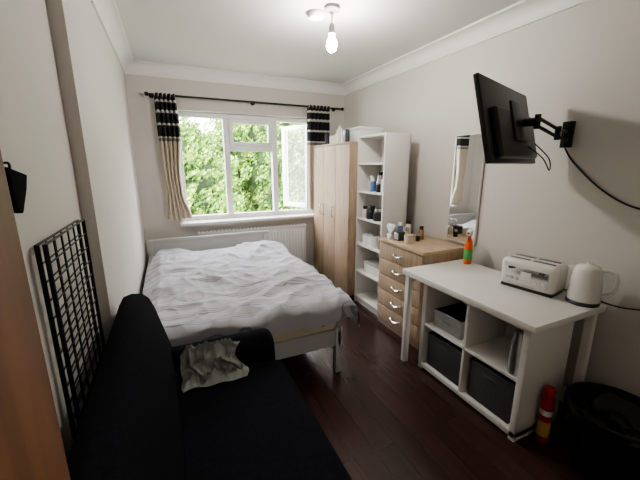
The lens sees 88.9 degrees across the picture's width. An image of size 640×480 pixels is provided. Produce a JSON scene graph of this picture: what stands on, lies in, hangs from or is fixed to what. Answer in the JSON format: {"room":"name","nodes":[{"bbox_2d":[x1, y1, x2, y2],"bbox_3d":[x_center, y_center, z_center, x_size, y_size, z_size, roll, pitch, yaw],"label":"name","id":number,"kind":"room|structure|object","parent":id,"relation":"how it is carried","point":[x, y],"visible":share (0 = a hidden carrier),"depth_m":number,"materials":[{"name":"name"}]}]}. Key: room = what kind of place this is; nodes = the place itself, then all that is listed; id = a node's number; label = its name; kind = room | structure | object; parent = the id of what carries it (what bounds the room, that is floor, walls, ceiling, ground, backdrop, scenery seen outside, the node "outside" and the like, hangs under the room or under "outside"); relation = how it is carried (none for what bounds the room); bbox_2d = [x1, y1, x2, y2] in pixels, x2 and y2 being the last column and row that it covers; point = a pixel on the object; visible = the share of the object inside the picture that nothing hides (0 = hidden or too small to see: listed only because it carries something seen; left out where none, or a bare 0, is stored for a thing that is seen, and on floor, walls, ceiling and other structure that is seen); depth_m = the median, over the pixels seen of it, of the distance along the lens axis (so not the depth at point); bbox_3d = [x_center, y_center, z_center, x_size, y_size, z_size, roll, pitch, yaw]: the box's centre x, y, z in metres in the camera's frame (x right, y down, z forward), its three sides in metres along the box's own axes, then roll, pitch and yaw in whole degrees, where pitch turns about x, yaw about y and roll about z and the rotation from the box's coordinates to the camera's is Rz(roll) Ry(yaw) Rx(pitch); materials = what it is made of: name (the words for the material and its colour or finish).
{"room":"studio apartment","nodes":[
{"label":"studio apartment","id":0,"kind":"room"},
{"bbox_2d":[0,0,147,459],"bbox_3d":[-1.217,-0.111,1.592,0.300,2.500,4.720,-6,14,-24],"label":"wall","id":1,"kind":"structure","parent":0,"point":[65,125],"depth_m":1.26,"materials":[{"name":"paint"}]},
{"bbox_2d":[3,161,26,212],"bbox_3d":[-0.740,-0.128,0.794,0.022,0.123,0.105,-6,14,-24],"label":"pouch","id":2,"kind":"object","parent":1,"relation":"hanging from","point":[17,181],"visible":0.84,"depth_m":0.77,"materials":[{"name":"black fabric"}]},
{"bbox_2d":[0,149,70,479],"bbox_3d":[-0.183,0.499,0.038,0.103,1.990,0.757,-3,13,-13],"label":"door","id":3,"kind":"structure","parent":1,"relation":"in","point":[31,443],"depth_m":0.29,"materials":[{"name":"brown wood"}]},
{"bbox_2d":[90,0,133,73],"bbox_3d":[-1.004,-1.263,1.280,0.150,0.115,4.460,-6,14,-24],"label":"trim","id":4,"kind":"structure","parent":1,"relation":"attached to","point":[107,12],"depth_m":2.35,"materials":[{"name":"white paint"}]},
{"bbox_2d":[125,74,344,265],"bbox_3d":[-0.868,-0.699,4.138,2.510,2.500,0.260,-6,14,-24],"label":"wall","id":5,"kind":"structure","parent":0,"point":[148,160],"depth_m":3.64,"materials":[{"name":"paint"}]},
{"bbox_2d":[125,60,344,94],"bbox_3d":[-0.793,-1.824,3.710,2.510,0.115,0.100,-6,14,-24],"label":"trim","id":6,"kind":"structure","parent":5,"relation":"attached to","point":[136,67],"depth_m":3.62,"materials":[{"name":"white paint"}]},
{"bbox_2d":[144,91,343,111],"bbox_3d":[-0.746,-1.591,3.782,2.294,0.050,0.107,-6,14,-24],"label":"curtain rod","id":7,"kind":"object","parent":5,"relation":"attached to","point":[151,95],"visible":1,"depth_m":3.67,"materials":[{"name":"black metal"}]},
{"bbox_2d":[154,92,192,220],"bbox_3d":[-1.574,-0.869,3.522,0.268,1.333,0.068,-6,14,-24],"label":"window curtain","id":8,"kind":"object","parent":7,"relation":"hanging from","point":[168,126],"visible":1,"depth_m":3.49,"materials":[{"name":"fabric"}]},
{"bbox_2d":[307,105,329,209],"bbox_3d":[-0.008,-1.040,4.218,0.343,1.313,0.068,-6,14,-24],"label":"window curtain","id":9,"kind":"object","parent":7,"relation":"hanging from","point":[318,119],"visible":0.44,"depth_m":4.13,"materials":[{"name":"fabric"}]},
{"bbox_2d":[177,111,313,226],"bbox_3d":[-0.805,-0.874,4.019,1.800,1.265,0.250,-6,14,-24],"label":"window","id":10,"kind":"structure","parent":5,"relation":"in","point":[228,120],"depth_m":4.00,"materials":[{"name":"white plastic"}]},
{"bbox_2d":[282,124,306,207],"bbox_3d":[-0.350,-1.030,4.615,0.488,1.120,0.106,10,16,36],"label":"casement","id":11,"kind":"object","parent":10,"relation":"attached to","point":[285,129],"visible":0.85,"depth_m":4.68,"materials":[{"name":"white plastic"}]},
{"bbox_2d":[197,223,305,262],"bbox_3d":[-0.799,0.200,4.165,1.388,0.737,0.114,-6,14,-24],"label":"radiator","id":12,"kind":"object","parent":5,"relation":"attached to","point":[292,236],"visible":0.31,"depth_m":4.24,"materials":[{"name":"white metal"}]},
{"bbox_2d":[115,0,520,82],"bbox_3d":[0.273,-1.348,1.172,3.300,0.100,6.200,-6,14,-24],"label":"ceiling","id":13,"kind":"structure","parent":0,"point":[265,37],"depth_m":2.49,"materials":[{"name":"paint"}]},
{"bbox_2d":[308,9,323,20],"bbox_3d":[-0.027,-1.515,2.200,0.110,0.037,0.110,-6,14,-24],"label":"smoke detector","id":14,"kind":"object","parent":13,"relation":"attached to","point":[313,14],"visible":1,"depth_m":2.17,"materials":[{"name":"white plastic"}]},
{"bbox_2d":[324,3,339,52],"bbox_3d":[0.078,-1.383,2.144,0.100,0.270,0.100,-6,14,-24],"label":"pendant light","id":15,"kind":"object","parent":13,"relation":"hanging from","point":[331,9],"visible":1,"depth_m":2.13,"materials":[{"name":"white"}]},
{"bbox_2d":[280,299,592,479],"bbox_3d":[0.273,1.166,1.752,3.300,0.060,6.200,-6,14,-24],"label":"floor","id":16,"kind":"structure","parent":0,"point":[384,416],"depth_m":1.95,"materials":[{"name":"laminate"}]},
{"bbox_2d":[33,219,105,440],"bbox_3d":[-0.840,0.596,1.215,0.031,1.293,0.462,-6,14,-24],"label":"panel","id":17,"kind":"object","parent":16,"relation":"on","point":[47,257],"visible":0.6,"depth_m":1.03,"materials":[{"name":"black metal"}]},
{"bbox_2d":[67,294,351,479],"bbox_3d":[-0.360,0.798,1.273,0.792,0.872,1.390,-6,14,-24],"label":"sofa","id":18,"kind":"object","parent":16,"relation":"on","point":[137,422],"visible":0.97,"depth_m":1.24,"materials":[{"name":"black fabric"}]},
{"bbox_2d":[180,338,248,392],"bbox_3d":[-0.536,0.615,1.662,0.334,0.174,0.151,-6,14,-24],"label":"hand towel","id":19,"kind":"object","parent":18,"relation":"on","point":[206,364],"visible":1,"depth_m":1.66,"materials":[{"name":"fabric"}]},
{"bbox_2d":[145,230,341,372],"bbox_3d":[-0.846,0.487,2.969,1.342,0.715,1.995,-6,14,-24],"label":"bed","id":20,"kind":"object","parent":16,"relation":"on","point":[304,340],"visible":0.29,"depth_m":2.40,"materials":[{"name":"grey wood"}]},
{"bbox_2d":[142,240,359,346],"bbox_3d":[-0.768,0.346,2.910,1.423,0.305,1.975,-6,14,-24],"label":"duvet","id":21,"kind":"object","parent":20,"relation":"on","point":[196,296],"visible":0.93,"depth_m":2.36,"materials":[{"name":"fabric"}]},
{"bbox_2d":[313,141,357,298],"bbox_3d":[0.313,-0.267,3.981,0.522,1.730,0.932,-6,14,-24],"label":"wardrobe","id":22,"kind":"object","parent":16,"relation":"on","point":[335,164],"visible":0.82,"depth_m":3.71,"materials":[{"name":"brown wood"}]},
{"bbox_2d":[325,132,329,143],"bbox_3d":[0.088,-1.229,3.957,0.060,0.155,0.060,-6,14,-24],"label":"bottle","id":23,"kind":"object","parent":22,"relation":"on","point":[327,135],"visible":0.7,"depth_m":3.93,"materials":[{"name":"grey plastic"}]},
{"bbox_2d":[330,133,336,143],"bbox_3d":[0.226,-1.196,3.803,0.160,0.160,0.200,-6,14,-24],"label":"tissue box","id":24,"kind":"object","parent":22,"relation":"on","point":[333,139],"visible":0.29,"depth_m":3.77,"materials":[{"name":"beige plastic"}]},
{"bbox_2d":[337,125,341,142],"bbox_3d":[0.219,-1.167,3.604,0.072,0.192,0.072,-6,14,-24],"label":"bottle","id":25,"kind":"object","parent":22,"relation":"on","point":[339,129],"visible":0.6,"depth_m":3.58,"materials":[{"name":"white plastic"}]},
{"bbox_2d":[341,130,344,141],"bbox_3d":[0.261,-1.117,3.522,0.060,0.132,0.060,-6,14,-24],"label":"bottle","id":26,"kind":"object","parent":22,"relation":"on","point":[342,131],"visible":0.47,"depth_m":3.50,"materials":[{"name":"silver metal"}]},
{"bbox_2d":[345,129,349,141],"bbox_3d":[0.289,-1.099,3.438,0.050,0.135,0.050,-6,14,-24],"label":"bottle","id":27,"kind":"object","parent":22,"relation":"on","point":[347,131],"visible":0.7,"depth_m":3.42,"materials":[{"name":"grey plastic"}]},
{"bbox_2d":[348,126,383,141],"bbox_3d":[0.483,-1.132,3.538,0.300,0.155,0.290,-6,14,-24],"label":"storage box","id":28,"kind":"object","parent":22,"relation":"on","point":[355,132],"visible":0.54,"depth_m":3.42,"materials":[{"name":"white plastic"}]},
{"bbox_2d":[354,132,411,316],"bbox_3d":[0.613,-0.146,3.344,0.285,1.780,0.475,-6,14,-24],"label":"bookcase","id":29,"kind":"object","parent":16,"relation":"on","point":[388,153],"visible":0.67,"depth_m":3.32,"materials":[{"name":"white laminate"}]},
{"bbox_2d":[362,206,366,217],"bbox_3d":[0.475,-0.299,3.428,0.060,0.120,0.060,-6,14,-24],"label":"storage jar","id":30,"kind":"object","parent":29,"relation":"in","point":[364,207],"visible":0.86,"depth_m":3.41,"materials":[{"name":"white plastic"}]},
{"bbox_2d":[363,233,372,244],"bbox_3d":[0.510,-0.010,3.466,0.110,0.100,0.110,-6,14,-24],"label":"paper roll","id":31,"kind":"object","parent":29,"relation":"in","point":[366,237],"visible":0.8,"depth_m":3.42,"materials":[{"name":"white paper"}]},
{"bbox_2d":[366,206,374,218],"bbox_3d":[0.526,-0.284,3.342,0.100,0.130,0.100,-6,14,-24],"label":"storage jar","id":32,"kind":"object","parent":29,"relation":"in","point":[371,209],"visible":0.88,"depth_m":3.30,"materials":[{"name":"grey plastic"}]},
{"bbox_2d":[364,258,378,278],"bbox_3d":[0.618,0.296,3.429,0.200,0.120,0.290,-6,14,-24],"label":"shoe box","id":33,"kind":"object","parent":29,"relation":"in","point":[371,266],"visible":0.62,"depth_m":3.40,"materials":[{"name":"white cardboard"}]},
{"bbox_2d":[370,178,375,191],"bbox_3d":[0.529,-0.550,3.248,0.056,0.130,0.056,-6,14,-24],"label":"toiletry bottle","id":34,"kind":"object","parent":29,"relation":"in","point":[372,183],"visible":1,"depth_m":3.23,"materials":[{"name":"blue plastic"}]},
{"bbox_2d":[369,236,378,247],"bbox_3d":[0.564,0.017,3.350,0.110,0.100,0.110,-6,14,-24],"label":"paper roll","id":35,"kind":"object","parent":29,"relation":"in","point":[373,242],"visible":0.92,"depth_m":3.31,"materials":[{"name":"white paper"}]},
{"bbox_2d":[373,208,381,221],"bbox_3d":[0.575,-0.250,3.215,0.100,0.120,0.100,-6,14,-24],"label":"storage jar","id":36,"kind":"object","parent":29,"relation":"in","point":[377,214],"visible":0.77,"depth_m":3.18,"materials":[{"name":"grey plastic"}]},
{"bbox_2d":[376,181,380,192],"bbox_3d":[0.561,-0.514,3.136,0.044,0.110,0.044,-6,14,-24],"label":"toiletry bottle","id":37,"kind":"object","parent":29,"relation":"in","point":[378,186],"visible":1,"depth_m":3.12,"materials":[{"name":"grey plastic"}]},
{"bbox_2d":[377,172,382,191],"bbox_3d":[0.590,-0.566,3.183,0.064,0.190,0.064,-6,14,-24],"label":"toiletry bottle","id":38,"kind":"object","parent":29,"relation":"in","point":[380,174],"visible":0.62,"depth_m":3.15,"materials":[{"name":"white plastic"}]},
{"bbox_2d":[377,233,463,349],"bbox_3d":[0.868,0.427,2.950,0.488,0.840,0.600,-6,14,-24],"label":"dresser","id":39,"kind":"object","parent":16,"relation":"on","point":[395,255],"visible":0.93,"depth_m":2.80,"materials":[{"name":"brown wood"}]},
{"bbox_2d":[387,223,395,238],"bbox_3d":[0.653,-0.082,2.986,0.055,0.136,0.109,-6,14,-24],"label":"heart ornament","id":40,"kind":"object","parent":39,"relation":"on","point":[391,227],"visible":0.94,"depth_m":2.97,"materials":[{"name":"white ceramic"}]},
{"bbox_2d":[394,231,404,240],"bbox_3d":[0.710,-0.038,2.921,0.073,0.080,0.080,-6,14,-24],"label":"alarm clock","id":41,"kind":"object","parent":39,"relation":"on","point":[398,235],"visible":0.97,"depth_m":2.89,"materials":[{"name":"grey plastic"}]},
{"bbox_2d":[397,222,402,230],"bbox_3d":[0.747,-0.096,3.038,0.050,0.140,0.050,-6,14,-24],"label":"perfume bottle","id":42,"kind":"object","parent":39,"relation":"on","point":[400,227],"visible":0.66,"depth_m":3.01,"materials":[{"name":"blue glass"}]},
{"bbox_2d":[405,220,410,233],"bbox_3d":[0.818,-0.103,3.024,0.056,0.160,0.056,-6,14,-24],"label":"perfume bottle","id":43,"kind":"object","parent":39,"relation":"on","point":[408,222],"visible":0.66,"depth_m":3.00,"materials":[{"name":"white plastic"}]},
{"bbox_2d":[404,234,412,243],"bbox_3d":[0.765,-0.009,2.818,0.076,0.070,0.076,-6,14,-24],"label":"candle jar","id":44,"kind":"object","parent":39,"relation":"on","point":[408,238],"visible":1,"depth_m":2.79,"materials":[{"name":"beige wax"}]},
{"bbox_2d":[415,234,419,241],"bbox_3d":[0.866,-0.022,2.885,0.040,0.065,0.040,-6,14,-24],"label":"perfume bottle","id":45,"kind":"object","parent":39,"relation":"on","point":[417,238],"visible":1,"depth_m":2.87,"materials":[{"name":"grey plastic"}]},
{"bbox_2d":[418,226,423,239],"bbox_3d":[0.918,-0.067,2.956,0.048,0.120,0.048,-6,14,-24],"label":"perfume bottle","id":46,"kind":"object","parent":39,"relation":"on","point":[421,229],"visible":0.89,"depth_m":2.94,"materials":[{"name":"orange glass"}]},
{"bbox_2d":[418,284,573,441],"bbox_3d":[1.083,0.684,2.148,0.385,0.700,0.775,-6,14,-24],"label":"shelf unit","id":47,"kind":"object","parent":16,"relation":"on","point":[487,338],"visible":0.49,"depth_m":1.91,"materials":[{"name":"white laminate"}]},
{"bbox_2d":[427,331,461,385],"bbox_3d":[1.004,0.811,2.341,0.347,0.254,0.304,-6,14,-24],"label":"storage box","id":48,"kind":"object","parent":47,"relation":"on","point":[444,356],"visible":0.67,"depth_m":2.26,"materials":[{"name":"black fabric"}]},
{"bbox_2d":[434,303,466,339],"bbox_3d":[0.980,0.563,2.283,0.272,0.125,0.244,-6,14,-24],"label":"storage box","id":49,"kind":"object","parent":47,"relation":"on","point":[451,319],"visible":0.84,"depth_m":2.24,"materials":[{"name":"grey fabric"}]},
{"bbox_2d":[467,357,515,423],"bbox_3d":[1.155,0.883,2.019,0.347,0.259,0.289,-6,14,-24],"label":"storage box","id":50,"kind":"object","parent":47,"relation":"on","point":[492,389],"visible":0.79,"depth_m":1.93,"materials":[{"name":"black fabric"}]},
{"bbox_2d":[507,329,523,375],"bbox_3d":[1.077,0.613,1.782,0.070,0.255,0.070,-6,14,-24],"label":"flask","id":51,"kind":"object","parent":47,"relation":"on","point":[516,341],"visible":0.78,"depth_m":1.76,"materials":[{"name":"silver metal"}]},
{"bbox_2d":[401,259,605,417],"bbox_3d":[1.091,0.650,2.186,0.605,0.750,0.990,-6,14,-24],"label":"table","id":52,"kind":"object","parent":16,"relation":"on","point":[476,285],"visible":0.74,"depth_m":1.89,"materials":[{"name":"laminate"}]},
{"bbox_2d":[463,229,472,263],"bbox_3d":[1.146,0.054,2.512,0.065,0.264,0.113,6,14,23],"label":"spray bottle","id":53,"kind":"object","parent":52,"relation":"on","point":[468,248],"visible":1,"depth_m":2.50,"materials":[{"name":"orange plastic"}]},
{"bbox_2d":[501,253,568,297],"bbox_3d":[1.310,0.210,2.011,0.210,0.186,0.311,-9,16,-33],"label":"toaster","id":54,"kind":"object","parent":52,"relation":"on","point":[536,275],"visible":1,"depth_m":1.93,"materials":[{"name":"cream plastic"},{"name":"chrome"},{"name":"dark plastic"}]},
{"bbox_2d":[565,261,619,307],"bbox_3d":[1.482,0.232,1.795,0.196,0.240,0.157,2,13,7],"label":"electric kettle","id":55,"kind":"object","parent":52,"relation":"on","point":[584,289],"visible":1,"depth_m":1.75,"materials":[{"name":"white plastic"}]},
{"bbox_2d":[535,385,555,443],"bbox_3d":[1.241,0.955,1.791,0.063,0.334,0.063,-6,14,-24],"label":"aerosol can","id":56,"kind":"object","parent":16,"relation":"on","point":[546,410],"visible":1,"depth_m":1.77,"materials":[{"name":"red paint"}]},
{"bbox_2d":[563,382,639,479],"bbox_3d":[1.461,0.986,1.637,0.424,0.342,0.424,-6,14,-24],"label":"waste bin","id":57,"kind":"object","parent":16,"relation":"on","point":[603,421],"visible":1,"depth_m":1.62,"materials":[{"name":"black plastic"}]},
{"bbox_2d":[344,0,639,396],"bbox_3d":[1.308,-0.349,2.622,0.150,2.500,4.900,-6,14,-24],"label":"wall","id":58,"kind":"structure","parent":0,"point":[580,63],"depth_m":2.02,"materials":[{"name":"paint"}]},
{"bbox_2d":[342,0,588,94],"bbox_3d":[1.210,-1.491,2.268,0.100,0.115,4.460,-6,14,-24],"label":"trim","id":59,"kind":"structure","parent":58,"relation":"attached to","point":[522,13],"depth_m":2.46,"materials":[{"name":"white paint"}]},
{"bbox_2d":[447,133,484,245],"bbox_3d":[1.186,-0.406,2.659,0.018,0.875,0.290,-6,14,-24],"label":"wall mirror","id":60,"kind":"object","parent":58,"relation":"attached to","point":[469,158],"visible":0.81,"depth_m":2.64,"materials":[{"name":"white mirror"}]},
{"bbox_2d":[473,73,575,170],"bbox_3d":[1.082,-0.598,1.761,0.898,0.439,0.258,-10,16,-37],"label":"tv","id":61,"kind":"object","parent":58,"relation":"attached to","point":[507,128],"visible":1,"depth_m":1.63,"materials":[{"name":"black plastic"}]},
{"bbox_2d":[560,385,566,401],"bbox_3d":[1.248,0.837,2.822,0.018,0.100,4.460,-6,14,-24],"label":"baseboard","id":62,"kind":"structure","parent":58,"relation":"attached to","point":[563,387],"depth_m":2.11,"materials":[{"name":"white"}]},
{"bbox_2d":[563,289,639,310],"bbox_3d":[1.694,0.289,1.654,0.047,0.215,0.806,-7,15,-29],"label":"power cord","id":63,"kind":"object","parent":58,"relation":"attached to","point":[563,289],"visible":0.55,"depth_m":1.78,"materials":[{"name":"black plastic"}]},
{"bbox_2d":[564,148,639,209],"bbox_3d":[1.655,-0.306,1.635,0.024,0.343,0.845,-6,14,-24],"label":"cable","id":64,"kind":"object","parent":58,"relation":"attached to","point":[566,151],"visible":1,"depth_m":1.84,"materials":[{"name":"black plastic"}]},
{"label":"outside","id":65,"kind":"structure","parent":0,"visible":0},
{"bbox_3d":[-7.010,-0.362,21.794,45.000,0.100,35.400,-6,14,-24],"label":"lawn","id":66,"kind":"structure","parent":65,"visible":0},
{"bbox_2d":[179,117,247,214],"bbox_3d":[-3.992,-0.879,9.491,3.842,6.444,3.191,-6,14,-24],"label":"tree","id":67,"kind":"object","parent":66,"relation":"on","point":[204,170],"visible":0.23,"depth_m":8.83,"materials":[{"name":"green plant"}]},
{"bbox_2d":[201,118,306,211],"bbox_3d":[-1.931,-2.576,12.274,4.782,8.499,3.345,-11,17,-40],"label":"tree","id":68,"kind":"object","parent":66,"relation":"on","point":[254,168],"visible":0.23,"depth_m":11.24,"materials":[{"name":"green plant"}]},
{"bbox_2d":[298,132,304,208],"bbox_3d":[0.938,-2.685,13.455,5.783,8.179,4.300,-6,14,-24],"label":"tree","id":69,"kind":"object","parent":66,"relation":"on","point":[303,132],"visible":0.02,"depth_m":12.14,"materials":[{"name":"green plant"}]}
]}

